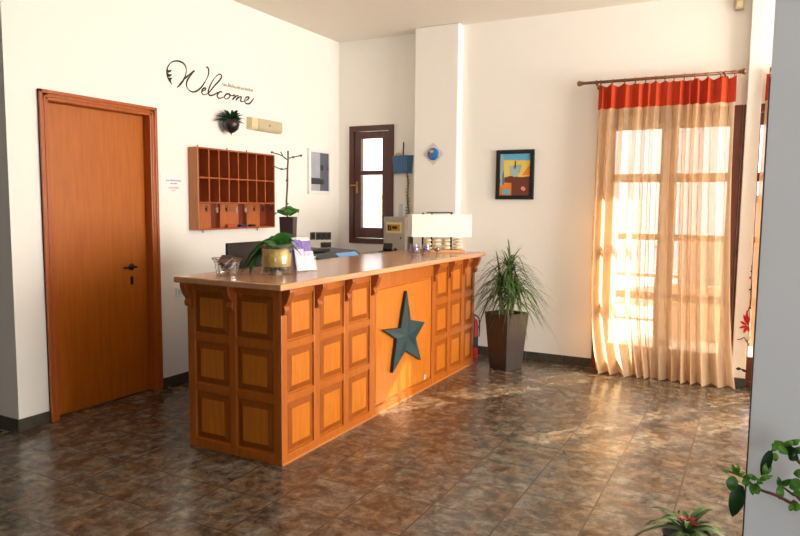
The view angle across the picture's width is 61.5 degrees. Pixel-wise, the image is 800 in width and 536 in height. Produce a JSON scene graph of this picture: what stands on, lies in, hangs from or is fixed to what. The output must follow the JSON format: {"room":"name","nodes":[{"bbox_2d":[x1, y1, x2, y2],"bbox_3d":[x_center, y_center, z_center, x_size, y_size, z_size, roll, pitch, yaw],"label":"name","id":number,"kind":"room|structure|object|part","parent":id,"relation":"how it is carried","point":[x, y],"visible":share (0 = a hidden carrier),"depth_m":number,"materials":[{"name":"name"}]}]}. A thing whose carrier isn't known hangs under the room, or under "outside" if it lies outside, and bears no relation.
{"room":"hotel lobby","nodes":[
{"label":"hotel lobby","id":0,"kind":"room"},
{"bbox_2d":[0,0,338,418],"bbox_3d":[-1.507,-0.671,5.700,0.210,3.086,3.826,3,6,28],"label":"wall","id":1,"kind":"structure","parent":0,"point":[114,50],"depth_m":5.01,"materials":[{"name":"paint"}]},
{"bbox_2d":[37,88,162,422],"bbox_3d":[-2.081,-0.094,4.626,0.216,2.085,0.911,3,6,28],"label":"door","id":2,"kind":"structure","parent":1,"relation":"in","point":[99,177],"depth_m":4.60,"materials":[{"name":"brown wood"}]},
{"bbox_3d":[-1.928,-0.005,4.797,0.055,0.048,0.124,3,6,28],"label":"handle","id":3,"kind":"part","parent":2,"relation":"part of","materials":[{"name":"metal"}]},
{"bbox_2d":[19,371,188,431],"bbox_3d":[-1.489,0.824,5.663,0.012,0.076,3.563,3,6,28],"label":"baseboard","id":4,"kind":"structure","parent":1,"relation":"attached to","point":[40,419],"depth_m":4.24,"materials":[{"name":"stone"}]},
{"bbox_2d":[160,172,186,194],"bbox_3d":[-1.711,-0.636,5.086,0.003,0.163,0.255,3,6,28],"label":"paper notice","id":5,"kind":"object","parent":1,"relation":"attached to","point":[171,183],"visible":1,"depth_m":5.08,"materials":[{"name":"white paper"}]},
{"bbox_2d":[176,288,182,296],"bbox_3d":[-1.701,0.186,5.189,0.010,0.070,0.070,3,6,28],"label":"socket","id":6,"kind":"object","parent":1,"relation":"attached to","point":[178,290],"visible":0.79,"depth_m":5.18,"materials":[{"name":"plastic"}]},
{"bbox_2d":[166,60,253,104],"bbox_3d":[-1.496,-1.486,5.399,0.003,0.235,0.982,3,6,28],"label":"welcome lettering","id":7,"kind":"object","parent":1,"relation":"attached to","point":[183,63],"visible":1,"depth_m":5.36},
{"bbox_2d":[214,109,243,134],"bbox_3d":[-1.362,-1.184,5.461,0.215,0.207,0.253,3,6,28],"label":"wall planter","id":8,"kind":"object","parent":1,"relation":"attached to","point":[231,123],"visible":1,"depth_m":5.44,"materials":[{"name":"ceramic"}]},
{"bbox_3d":[-1.379,-1.152,5.490,0.140,0.138,0.140,3,6,28],"label":"pot","id":9,"kind":"part","parent":8,"relation":"part of","materials":[{"name":"brown ceramic"}]},
{"bbox_2d":[188,145,274,232],"bbox_3d":[-1.371,-0.648,5.606,0.118,0.690,0.937,3,6,28],"label":"key rack","id":10,"kind":"object","parent":1,"relation":"attached to","point":[222,178],"visible":0.99,"depth_m":5.56,"materials":[{"name":"brown wood"}]},
{"bbox_3d":[-1.596,-0.614,5.203,0.099,0.642,0.012,3,6,28],"label":"panel","id":11,"kind":"part","parent":10,"relation":"part of","materials":[{"name":"brown wood"}]},
{"bbox_2d":[225,224,235,226],"bbox_3d":[-1.401,-0.349,5.555,0.035,0.024,0.090,3,6,28],"label":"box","id":12,"kind":"object","parent":10,"relation":"on","point":[226,225],"visible":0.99,"depth_m":5.53,"materials":[{"name":"red"}]},
{"bbox_3d":[-1.376,-0.963,5.581,0.099,0.012,0.913,3,6,28],"label":"panel","id":13,"kind":"part","parent":10,"relation":"part of","materials":[{"name":"brown wood"}]},
{"bbox_2d":[199,202,273,203],"bbox_3d":[-1.378,-0.543,5.618,0.091,0.013,0.913,3,6,28],"label":"shelf","id":14,"kind":"object","parent":10,"relation":"attached to","point":[199,202],"depth_m":5.57,"materials":[{"name":"brown wood"}]},
{"bbox_2d":[199,176,273,181],"bbox_3d":[-1.376,-0.737,5.600,0.091,0.013,0.913,3,6,28],"label":"shelf","id":15,"kind":"object","parent":10,"relation":"attached to","point":[201,178],"depth_m":5.58,"materials":[{"name":"brown wood"}]},
{"bbox_3d":[-1.383,-0.337,5.639,0.099,0.014,0.913,3,6,28],"label":"panel","id":16,"kind":"part","parent":10,"relation":"part of","materials":[{"name":"brown wood"}]},
{"bbox_3d":[-1.163,-0.685,6.017,0.099,0.642,0.012,3,6,28],"label":"panel","id":17,"kind":"part","parent":10,"relation":"part of","materials":[{"name":"brown wood"}]},
{"bbox_2d":[247,116,281,133],"bbox_3d":[-1.189,-1.259,5.936,0.067,0.109,0.420,3,6,28],"label":"emergency light","id":18,"kind":"object","parent":1,"relation":"attached to","point":[257,124],"visible":1,"depth_m":5.88,"materials":[{"name":"beige plastic"}]},
{"bbox_2d":[310,232,314,239],"bbox_3d":[-0.869,-0.320,6.710,0.012,0.075,0.080,3,6,28],"label":"wall socket","id":19,"kind":"object","parent":1,"relation":"attached to","point":[312,234],"visible":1,"depth_m":6.69,"materials":[{"name":"black plastic"}]},
{"bbox_2d":[307,148,329,193],"bbox_3d":[-0.812,-0.963,6.732,0.025,0.442,0.364,3,6,28],"label":"framed photograph","id":20,"kind":"object","parent":1,"relation":"attached to","point":[318,161],"visible":1,"depth_m":6.72,"materials":[{"name":"white plastic"}]},
{"bbox_2d":[311,152,327,190],"bbox_3d":[-0.812,-0.964,6.741,0.016,0.378,0.316,3,6,28],"label":"print","id":21,"kind":"object","parent":20,"relation":"attached to","point":[319,160],"depth_m":6.74},
{"bbox_2d":[316,232,320,239],"bbox_3d":[-0.822,-0.324,6.797,0.012,0.076,0.082,3,6,28],"label":"wall socket","id":22,"kind":"object","parent":1,"relation":"attached to","point":[318,234],"visible":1,"depth_m":6.79,"materials":[{"name":"black plastic"}]},
{"bbox_2d":[321,232,325,239],"bbox_3d":[-0.782,-0.328,6.874,0.012,0.077,0.084,3,6,28],"label":"wall socket","id":23,"kind":"object","parent":1,"relation":"attached to","point":[323,234],"visible":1,"depth_m":6.86,"materials":[{"name":"black plastic"}]},
{"bbox_2d":[321,242,325,247],"bbox_3d":[-0.783,-0.225,6.882,0.012,0.077,0.088,3,6,28],"label":"wall socket","id":24,"kind":"object","parent":1,"relation":"attached to","point":[323,244],"visible":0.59,"depth_m":6.87,"materials":[{"name":"black plastic"}]},
{"bbox_2d":[326,232,330,239],"bbox_3d":[-0.738,-0.332,6.956,0.012,0.078,0.086,3,6,28],"label":"wall socket","id":25,"kind":"object","parent":1,"relation":"attached to","point":[328,234],"visible":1,"depth_m":6.95,"materials":[{"name":"black plastic"}]},
{"bbox_2d":[0,354,750,535],"bbox_3d":[-0.286,1.250,1.961,11.000,0.060,9.390,3,6,28],"label":"floor","id":26,"kind":"structure","parent":0,"point":[539,448],"depth_m":3.59,"materials":[{"name":"tile"}]},
{"bbox_2d":[174,249,485,466],"bbox_3d":[-0.256,0.447,4.905,0.751,0.992,2.916,3,6,28],"label":"reception desk","id":27,"kind":"object","parent":26,"relation":"on","point":[283,365],"depth_m":3.86,"materials":[{"name":"brown wood"}]},
{"bbox_3d":[-1.051,0.249,3.758,0.254,0.247,0.010,3,6,28],"label":"panel","id":28,"kind":"part","parent":27,"relation":"part of","materials":[{"name":"brown wood"}]},
{"bbox_3d":[-1.054,0.538,3.785,0.254,0.247,0.010,3,6,28],"label":"panel","id":29,"kind":"part","parent":27,"relation":"part of","materials":[{"name":"brown wood"}]},
{"bbox_3d":[-1.056,0.843,3.814,0.254,0.280,0.010,3,6,28],"label":"panel","id":30,"kind":"part","parent":27,"relation":"part of","materials":[{"name":"brown wood"}]},
{"bbox_3d":[-0.924,0.568,3.718,0.656,0.958,0.012,3,6,28],"label":"frame","id":31,"kind":"part","parent":27,"relation":"part of","materials":[{"name":"brown wood"}]},
{"bbox_3d":[-0.781,0.265,3.616,0.256,0.247,0.010,3,6,28],"label":"panel","id":32,"kind":"part","parent":27,"relation":"part of","materials":[{"name":"brown wood"}]},
{"bbox_3d":[-0.784,0.554,3.643,0.256,0.247,0.010,3,6,28],"label":"panel","id":33,"kind":"part","parent":27,"relation":"part of","materials":[{"name":"brown wood"}]},
{"bbox_3d":[-0.787,0.859,3.672,0.256,0.280,0.010,3,6,28],"label":"panel","id":34,"kind":"part","parent":27,"relation":"part of","materials":[{"name":"brown wood"}]},
{"bbox_2d":[241,232,301,273],"bbox_3d":[-0.747,-0.079,3.932,0.301,0.261,0.210,3,6,28],"label":"potted plant","id":35,"kind":"object","parent":27,"relation":"on","point":[273,250],"visible":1,"depth_m":3.91,"materials":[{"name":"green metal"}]},
{"bbox_2d":[271,151,301,266],"bbox_3d":[-0.734,-0.383,4.369,0.148,0.750,0.152,3,6,28],"label":"potted plant","id":36,"kind":"object","parent":27,"relation":"on","point":[287,224],"visible":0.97,"depth_m":4.35,"materials":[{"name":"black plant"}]},
{"bbox_3d":[-0.730,-0.526,4.350,0.186,0.461,0.033,-1,6,-21],"label":"stem","id":37,"kind":"part","parent":36,"relation":"part of","materials":[{"name":"brown plant"}]},
{"bbox_3d":[-0.730,-0.172,4.396,0.093,0.325,0.093,1,5,8],"label":"pot","id":38,"kind":"part","parent":36,"relation":"part of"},
{"bbox_3d":[-0.548,0.262,3.681,0.010,0.247,0.245,3,6,28],"label":"panel","id":39,"kind":"part","parent":27,"relation":"part of","materials":[{"name":"brown wood"}]},
{"bbox_3d":[-0.551,0.550,3.708,0.010,0.247,0.245,3,6,28],"label":"panel","id":40,"kind":"part","parent":27,"relation":"part of","materials":[{"name":"brown wood"}]},
{"bbox_3d":[-0.554,0.856,3.736,0.010,0.280,0.245,3,6,28],"label":"panel","id":41,"kind":"part","parent":27,"relation":"part of","materials":[{"name":"brown wood"}]},
{"bbox_2d":[174,249,485,290],"bbox_3d":[-0.251,-0.030,4.860,0.751,0.034,2.916,3,6,28],"label":"countertop","id":42,"kind":"structure","parent":27,"relation":"on","point":[330,270],"depth_m":4.10,"materials":[{"name":"laminate"}]},
{"bbox_3d":[-0.404,0.238,3.952,0.010,0.247,0.254,3,6,28],"label":"panel","id":43,"kind":"part","parent":27,"relation":"part of","materials":[{"name":"brown wood"}]},
{"bbox_3d":[-0.406,0.526,3.979,0.010,0.247,0.254,3,6,28],"label":"panel","id":44,"kind":"part","parent":27,"relation":"part of","materials":[{"name":"brown wood"}]},
{"bbox_3d":[-0.409,0.832,4.008,0.010,0.280,0.254,3,6,28],"label":"panel","id":45,"kind":"part","parent":27,"relation":"part of","materials":[{"name":"brown wood"}]},
{"bbox_3d":[-0.264,0.807,4.281,0.010,0.280,0.255,3,6,28],"label":"panel","id":46,"kind":"part","parent":27,"relation":"part of","materials":[{"name":"brown wood"}]},
{"bbox_3d":[-0.258,0.214,4.226,0.010,0.247,0.255,3,6,28],"label":"panel","id":47,"kind":"part","parent":27,"relation":"part of","materials":[{"name":"brown wood"}]},
{"bbox_3d":[-0.261,0.502,4.253,0.010,0.247,0.255,3,6,28],"label":"panel","id":48,"kind":"part","parent":27,"relation":"part of","materials":[{"name":"brown wood"}]},
{"bbox_3d":[0.011,0.480,4.763,0.012,0.958,2.741,3,6,28],"label":"frame","id":49,"kind":"part","parent":27,"relation":"part of","materials":[{"name":"brown wood"}]},
{"bbox_3d":[0.035,0.495,4.813,0.010,0.800,0.882,3,6,28],"label":"panel","id":50,"kind":"part","parent":27,"relation":"part of","materials":[{"name":"brown wood"}]},
{"bbox_2d":[382,291,424,372],"bbox_3d":[0.034,0.434,4.750,0.036,0.545,0.626,3,6,28],"label":"star ornament","id":51,"kind":"object","parent":27,"relation":"attached to","point":[405,335],"visible":1,"depth_m":4.72,"materials":[{"name":"teal paint"}]},
{"bbox_2d":[410,246,418,253],"bbox_3d":[0.120,-0.156,5.581,0.092,0.089,0.091,3,6,28],"label":"glass jar","id":52,"kind":"object","parent":27,"relation":"on","point":[413,248],"visible":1,"depth_m":5.57,"materials":[{"name":"clear glass"}]},
{"bbox_2d":[422,246,429,252],"bbox_3d":[0.221,-0.162,5.652,0.076,0.089,0.075,3,6,28],"label":"glass jar","id":53,"kind":"object","parent":27,"relation":"on","point":[425,248],"visible":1,"depth_m":5.64,"materials":[{"name":"clear glass"}]},
{"bbox_2d":[407,212,471,252],"bbox_3d":[0.344,-0.313,5.868,0.532,0.353,0.180,-1,5,-12],"label":"table lamp","id":54,"kind":"object","parent":27,"relation":"on","point":[422,225],"visible":0.91,"depth_m":5.80,"materials":[{"name":"white fabric"}]},
{"bbox_3d":[0.344,-0.371,5.863,0.532,0.194,0.180,-1,5,-12],"label":"lamp shade","id":55,"kind":"part","parent":54,"relation":"part of","materials":[{"name":"fabric"}]},
{"bbox_3d":[0.322,0.710,5.382,0.010,0.280,0.235,3,6,28],"label":"panel","id":56,"kind":"part","parent":27,"relation":"part of","materials":[{"name":"brown wood"}]},
{"bbox_3d":[0.325,0.405,5.354,0.010,0.247,0.235,3,6,28],"label":"panel","id":57,"kind":"part","parent":27,"relation":"part of","materials":[{"name":"brown wood"}]},
{"bbox_3d":[0.328,0.117,5.327,0.010,0.247,0.235,3,6,28],"label":"panel","id":58,"kind":"part","parent":27,"relation":"part of","materials":[{"name":"brown wood"}]},
{"bbox_3d":[0.457,0.688,5.636,0.010,0.280,0.231,3,6,28],"label":"panel","id":59,"kind":"part","parent":27,"relation":"part of","materials":[{"name":"brown wood"}]},
{"bbox_3d":[0.460,0.383,5.607,0.010,0.247,0.231,3,6,28],"label":"panel","id":60,"kind":"part","parent":27,"relation":"part of","materials":[{"name":"brown wood"}]},
{"bbox_3d":[0.463,0.094,5.580,0.010,0.247,0.231,3,6,28],"label":"panel","id":61,"kind":"part","parent":27,"relation":"part of","materials":[{"name":"brown wood"}]},
{"bbox_3d":[0.585,0.667,5.876,0.010,0.280,0.182,3,6,28],"label":"panel","id":62,"kind":"part","parent":27,"relation":"part of","materials":[{"name":"brown wood"}]},
{"bbox_3d":[0.588,0.362,5.848,0.010,0.247,0.182,3,6,28],"label":"panel","id":63,"kind":"part","parent":27,"relation":"part of","materials":[{"name":"brown wood"}]},
{"bbox_3d":[0.591,0.073,5.821,0.010,0.247,0.182,3,6,28],"label":"panel","id":64,"kind":"part","parent":27,"relation":"part of","materials":[{"name":"brown wood"}]},
{"bbox_3d":[-0.988,-0.009,3.843,0.178,0.099,0.178,3,6,28],"label":"glass bowl","id":65,"kind":"object","parent":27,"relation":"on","visible":0},
{"bbox_2d":[218,255,232,262],"bbox_3d":[-0.999,-0.052,3.847,0.089,0.043,0.041,4,6,30],"label":"card","id":66,"kind":"object","parent":65,"relation":"in","point":[224,258],"visible":1,"depth_m":3.85,"materials":[{"name":"brown paper"}]},
{"bbox_2d":[221,262,236,268],"bbox_3d":[-0.982,-0.013,3.856,0.041,0.046,0.090,3,6,26],"label":"card","id":67,"kind":"object","parent":65,"relation":"in","point":[234,263],"visible":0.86,"depth_m":3.86,"materials":[{"name":"white paper"}]},
{"bbox_3d":[-0.587,-0.084,4.124,0.145,0.204,0.174,3,6,28],"label":"holder","id":68,"kind":"object","parent":27,"relation":"on","visible":0},
{"bbox_2d":[291,240,301,270],"bbox_3d":[-0.625,-0.079,4.111,0.046,0.185,0.068,6,7,44],"label":"leaflet","id":69,"kind":"object","parent":68,"relation":"in","point":[298,242],"visible":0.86,"depth_m":4.10,"materials":[{"name":"purple paper"}]},
{"bbox_2d":[294,249,305,270],"bbox_3d":[-0.610,-0.050,4.098,0.034,0.130,0.068,6,7,44],"label":"leaflet","id":70,"kind":"object","parent":68,"relation":"in","point":[299,260],"visible":1,"depth_m":4.09,"materials":[{"name":"white paper"}]},
{"bbox_2d":[301,241,310,250],"bbox_3d":[-0.575,-0.079,4.162,0.044,0.177,0.068,6,7,44],"label":"leaflet","id":71,"kind":"object","parent":68,"relation":"in","point":[305,245],"visible":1,"depth_m":4.16,"materials":[{"name":"purple paper"}]},
{"bbox_2d":[304,251,314,269],"bbox_3d":[-0.558,-0.046,4.149,0.031,0.115,0.068,6,7,44],"label":"leaflet","id":72,"kind":"object","parent":68,"relation":"in","point":[308,255],"visible":1,"depth_m":4.15,"materials":[{"name":"white paper"}]},
{"bbox_2d":[360,250,381,254],"bbox_3d":[-0.127,0.320,6.533,0.365,0.945,0.650,3,6,28],"label":"base cabinet","id":73,"kind":"object","parent":26,"relation":"on","point":[381,250],"visible":0.02,"depth_m":6.45,"materials":[{"name":"brown wood"}]},
{"bbox_2d":[379,243,396,252],"bbox_3d":[-0.104,-0.189,6.402,0.165,0.094,0.120,3,6,28],"label":"desk phone","id":74,"kind":"object","parent":73,"relation":"on","point":[387,247],"visible":0.72,"depth_m":6.40,"materials":[{"name":"black plastic"}]},
{"bbox_2d":[384,217,412,250],"bbox_3d":[-0.014,-0.337,6.667,0.245,0.340,0.196,3,6,28],"label":"box","id":75,"kind":"object","parent":73,"relation":"on","point":[395,228],"visible":0.66,"depth_m":6.58,"materials":[{"name":"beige metal"}]},
{"bbox_3d":[-0.062,-0.395,6.581,0.138,0.064,0.003,3,6,28],"label":"sign panel","id":76,"kind":"part","parent":75,"relation":"part of","materials":[{"name":"gold metal"}]},
{"bbox_2d":[473,314,479,357],"bbox_3d":[0.667,0.614,6.216,0.124,0.433,0.096,-3,6,-30],"label":"fire extinguisher","id":77,"kind":"object","parent":26,"relation":"on","point":[475,340],"visible":0.5,"depth_m":6.19,"materials":[{"name":"red metal"}]},
{"bbox_2d":[466,240,556,370],"bbox_3d":[0.937,0.313,5.769,0.821,1.122,0.805,3,6,28],"label":"potted plant","id":78,"kind":"object","parent":26,"relation":"on","point":[506,328],"visible":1,"depth_m":5.73,"materials":[{"name":"plant"}]},
{"bbox_3d":[0.873,0.259,5.793,0.056,0.337,0.023,1,5,1],"label":"stem","id":79,"kind":"part","parent":78,"relation":"part of","materials":[{"name":"green plant"}]},
{"bbox_3d":[0.919,0.625,5.827,0.267,0.490,0.267,-4,7,-38],"label":"planter","id":80,"kind":"part","parent":78,"relation":"part of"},
{"bbox_2d":[634,504,724,535],"bbox_3d":[0.962,1.001,2.243,0.375,0.408,0.354,-1,6,-19],"label":"bromeliad","id":81,"kind":"object","parent":26,"relation":"on","point":[685,525],"visible":1,"depth_m":2.22,"materials":[{"name":"green plant"}]},
{"bbox_2d":[679,515,698,525],"bbox_3d":[0.948,0.839,2.211,0.060,0.036,0.061,2,6,17],"label":"flower","id":82,"kind":"object","parent":81,"relation":"on","point":[693,520],"depth_m":2.22,"materials":[{"name":"red plant"}]},
{"bbox_2d":[722,439,799,516],"bbox_3d":[1.035,0.838,1.568,0.544,0.860,0.280,3,6,28],"label":"trailing plant","id":83,"kind":"object","parent":26,"relation":"on","point":[736,500],"visible":1,"depth_m":1.61,"materials":[{"name":"green plant"}]},
{"bbox_3d":[-0.690,0.517,5.413,0.474,0.750,1.800,3,6,28],"label":"desk","id":84,"kind":"object","parent":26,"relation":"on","visible":0},
{"bbox_2d":[225,241,261,269],"bbox_3d":[-1.018,0.013,4.643,0.200,0.390,0.503,3,6,28],"label":"monitor","id":85,"kind":"object","parent":84,"relation":"on","point":[238,250],"visible":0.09,"depth_m":4.52,"materials":[{"name":"black plastic"}]},
{"bbox_2d":[311,247,360,259],"bbox_3d":[-0.588,-0.021,5.561,0.420,0.295,0.640,3,6,28],"label":"printer","id":86,"kind":"object","parent":84,"relation":"on","point":[319,253],"visible":0.27,"depth_m":5.46,"materials":[{"name":"grey plastic"}]},
{"bbox_3d":[-0.733,-0.147,5.445,0.220,0.025,0.280,3,6,28],"label":"lid","id":87,"kind":"part","parent":86,"relation":"part of","materials":[{"name":"black plastic"}]},
{"bbox_2d":[339,33,414,252],"bbox_3d":[-0.133,-0.787,6.979,1.015,3.066,0.270,3,6,28],"label":"wall","id":88,"kind":"structure","parent":0,"point":[377,75],"depth_m":6.79,"materials":[{"name":"paint"}]},
{"bbox_2d":[349,124,393,243],"bbox_3d":[-0.286,-0.853,6.923,0.520,1.205,0.142,3,6,28],"label":"window","id":89,"kind":"structure","parent":88,"relation":"in","point":[358,233],"depth_m":6.93,"materials":[{"name":"brown wood"}]},
{"bbox_3d":[-0.479,-0.837,6.974,0.073,0.120,0.048,3,6,28],"label":"handle","id":90,"kind":"part","parent":89,"relation":"part of","materials":[{"name":"gold metal"}]},
{"bbox_3d":[-0.284,-0.854,6.926,0.400,1.085,0.054,3,6,28],"label":"sash","id":91,"kind":"part","parent":89,"relation":"part of","materials":[{"name":"brown wood"}]},
{"bbox_2d":[398,204,401,216],"bbox_3d":[0.001,-0.572,6.765,0.042,0.140,0.006,3,6,28],"label":"paper tag","id":92,"kind":"object","parent":88,"relation":"attached to","point":[400,205],"visible":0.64,"depth_m":6.76,"materials":[{"name":"beige paper"}]},
{"bbox_2d":[392,142,413,172],"bbox_3d":[0.021,-1.098,6.684,0.240,0.308,0.069,3,6,28],"label":"pocket","id":93,"kind":"object","parent":88,"relation":"attached to","point":[403,163],"visible":1,"depth_m":6.66,"materials":[{"name":"fabric"}]},
{"bbox_2d":[405,173,409,216],"bbox_3d":[0.076,-0.686,6.699,0.056,0.521,0.028,3,6,28],"label":"hanging cord","id":94,"kind":"object","parent":93,"relation":"hanging from","point":[407,176],"visible":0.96,"depth_m":6.69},
{"bbox_2d":[402,196,406,216],"bbox_3d":[0.047,-0.609,6.736,0.057,0.220,0.008,3,6,28],"label":"paper tag","id":95,"kind":"object","parent":94,"relation":"attached to","point":[404,214],"visible":0.71,"depth_m":6.73,"materials":[{"name":"beige paper"}]},
{"bbox_2d":[413,23,462,248],"bbox_3d":[0.431,-0.745,6.583,0.454,3.066,0.446,3,6,28],"label":"wall","id":96,"kind":"structure","parent":0,"point":[438,49],"depth_m":6.32,"materials":[{"name":"paint"}]},
{"bbox_2d":[428,148,438,159],"bbox_3d":[0.311,-1.077,6.352,0.210,0.210,0.019,3,6,28],"label":"round wall plate","id":97,"kind":"object","parent":96,"relation":"attached to","point":[433,153],"visible":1,"depth_m":6.34,"materials":[{"name":"blue ceramic"}]},
{"bbox_2d":[233,0,658,42],"bbox_3d":[-0.231,-1.896,1.711,11.000,0.120,9.490,3,6,28],"label":"ceiling","id":98,"kind":"structure","parent":0,"point":[339,21],"depth_m":5.81,"materials":[{"name":"paint"}]},
{"bbox_2d":[460,0,774,357],"bbox_3d":[3.680,-0.553,4.877,6.897,3.066,0.263,3,6,28],"label":"wall","id":99,"kind":"structure","parent":0,"point":[520,90],"depth_m":5.92,"materials":[{"name":"paint"}]},
{"bbox_2d":[495,149,534,199],"bbox_3d":[1.040,-0.845,6.089,0.355,0.446,0.029,3,6,28],"label":"framed painting","id":100,"kind":"object","parent":99,"relation":"attached to","point":[514,168],"visible":1,"depth_m":6.08,"materials":[{"name":"black plastic"}]},
{"bbox_2d":[478,346,745,387],"bbox_3d":[3.284,0.932,5.007,7.159,0.076,0.109,3,6,28],"label":"baseboard","id":101,"kind":"structure","parent":99,"relation":"attached to","point":[554,358],"depth_m":6.03,"materials":[{"name":"stone"}]},
{"bbox_2d":[577,68,746,89],"bbox_3d":[2.075,-1.508,5.401,1.270,0.065,0.168,3,6,28],"label":"curtain rod","id":102,"kind":"object","parent":99,"relation":"attached to","point":[743,71],"visible":0.92,"depth_m":5.32,"materials":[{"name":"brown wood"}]},
{"bbox_2d":[590,70,736,388],"bbox_3d":[2.115,-0.307,5.393,1.154,2.442,0.174,3,6,28],"label":"curtain","id":103,"kind":"object","parent":102,"relation":"hanging from","point":[683,334],"visible":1,"depth_m":5.40,"materials":[{"name":"fabric"}]},
{"bbox_2d":[591,105,743,367],"bbox_3d":[2.186,-0.199,5.588,1.082,2.200,0.140,3,6,28],"label":"window","id":104,"kind":"structure","parent":99,"relation":"in","point":[738,112],"depth_m":5.28,"materials":[{"name":"brown wood"}]},
{"bbox_3d":[1.989,-0.198,5.709,0.494,2.100,0.050,3,6,28],"label":"sash","id":105,"kind":"part","parent":104,"relation":"part of","materials":[{"name":"brown wood"}]},
{"bbox_2d":[735,0,744,10],"bbox_3d":[2.598,-2.037,5.141,0.063,0.118,0.053,3,6,28],"label":"sensor","id":106,"kind":"object","parent":99,"relation":"attached to","point":[739,4],"visible":1,"depth_m":5.12,"materials":[{"name":"beige plastic"}]},
{"bbox_2d":[731,103,764,385],"bbox_3d":[3.146,-0.142,5.081,1.082,2.200,0.140,3,6,28],"label":"window","id":107,"kind":"structure","parent":99,"relation":"in","point":[748,359],"depth_m":5.28,"materials":[{"name":"brown wood"}]},
{"bbox_3d":[2.950,-0.141,5.203,0.494,2.100,0.050,3,6,28],"label":"sash","id":108,"kind":"part","parent":107,"relation":"part of","materials":[{"name":"brown wood"}]},
{"bbox_3d":[3.248,-1.438,4.783,1.085,0.065,0.168,3,6,28],"label":"curtain rod","id":109,"kind":"object","parent":99,"relation":"attached to","visible":0},
{"bbox_2d":[751,67,770,346],"bbox_3d":[3.198,-0.243,4.822,1.154,2.442,0.174,3,6,28],"label":"curtain","id":110,"kind":"object","parent":109,"relation":"hanging from","point":[759,202],"visible":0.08,"depth_m":5.11,"materials":[{"name":"fabric"}]},
{"bbox_2d":[662,522,712,535],"bbox_3d":[0.947,1.040,2.235,0.160,0.332,0.160,3,6,28],"label":"pot","id":111,"kind":"object","parent":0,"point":[668,529],"depth_m":2.22,"materials":[{"name":"black plastic"}]},
{"bbox_2d":[732,0,766,377],"bbox_3d":[2.690,-0.592,5.184,0.099,3.066,0.077,3,6,28],"label":"wall","id":112,"kind":"structure","parent":0,"point":[759,7],"depth_m":5.14,"materials":[{"name":"paint"}]},
{"bbox_2d":[736,265,751,372],"bbox_3d":[2.685,0.396,5.229,0.096,0.841,0.002,3,6,28],"label":"sticker","id":113,"kind":"object","parent":112,"relation":"attached to","point":[747,318],"visible":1,"depth_m":5.23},
{"bbox_2d":[744,0,799,535],"bbox_3d":[1.943,-0.234,1.286,2.188,3.066,0.120,3,6,28],"label":"wall partition","id":114,"kind":"structure","parent":0,"point":[775,405],"depth_m":1.75,"materials":[{"name":"paint"}]},
{"bbox_2d":[742,77,770,535],"bbox_3d":[0.969,0.371,1.858,0.004,1.735,0.124,3,6,28],"label":"trim","id":115,"kind":"structure","parent":114,"relation":"attached to","point":[769,77],"depth_m":1.78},
{"bbox_3d":[-3.537,-0.610,4.726,2.485,3.066,0.200,3,6,28],"label":"wall","id":116,"kind":"structure","parent":0,"visible":0},
{"bbox_2d":[0,415,18,431],"bbox_3d":[-3.508,0.892,4.723,2.694,0.076,0.012,3,6,28],"label":"baseboard","id":117,"kind":"structure","parent":116,"relation":"attached to","point":[6,422],"depth_m":4.13,"materials":[{"name":"stone"}]},
{"label":"outside","id":118,"kind":"structure","parent":0,"visible":0},
{"bbox_2d":[747,346,752,356],"bbox_3d":[5.182,0.662,9.907,28.000,0.140,9.810,3,6,28],"label":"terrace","id":119,"kind":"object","parent":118,"point":[750,348],"depth_m":6.90,"materials":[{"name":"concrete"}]},
{"bbox_2d":[365,194,381,227],"bbox_3d":[-0.208,-0.342,10.569,1.618,1.629,1.668,-2,6,-26],"label":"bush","id":120,"kind":"object","parent":119,"relation":"on","point":[378,201],"visible":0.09,"depth_m":10.34,"materials":[{"name":"white"}]},
{"bbox_2d":[748,306,751,345],"bbox_3d":[5.133,0.605,6.479,4.900,0.610,0.120,3,6,28],"label":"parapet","id":121,"kind":"object","parent":119,"relation":"on","point":[750,333],"depth_m":7.17,"materials":[{"name":"white paint"}]},
{"bbox_2d":[752,195,757,277],"bbox_3d":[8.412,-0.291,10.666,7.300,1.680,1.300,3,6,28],"label":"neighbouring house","id":122,"kind":"structure","parent":119,"relation":"on","point":[757,195],"depth_m":11.39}
]}

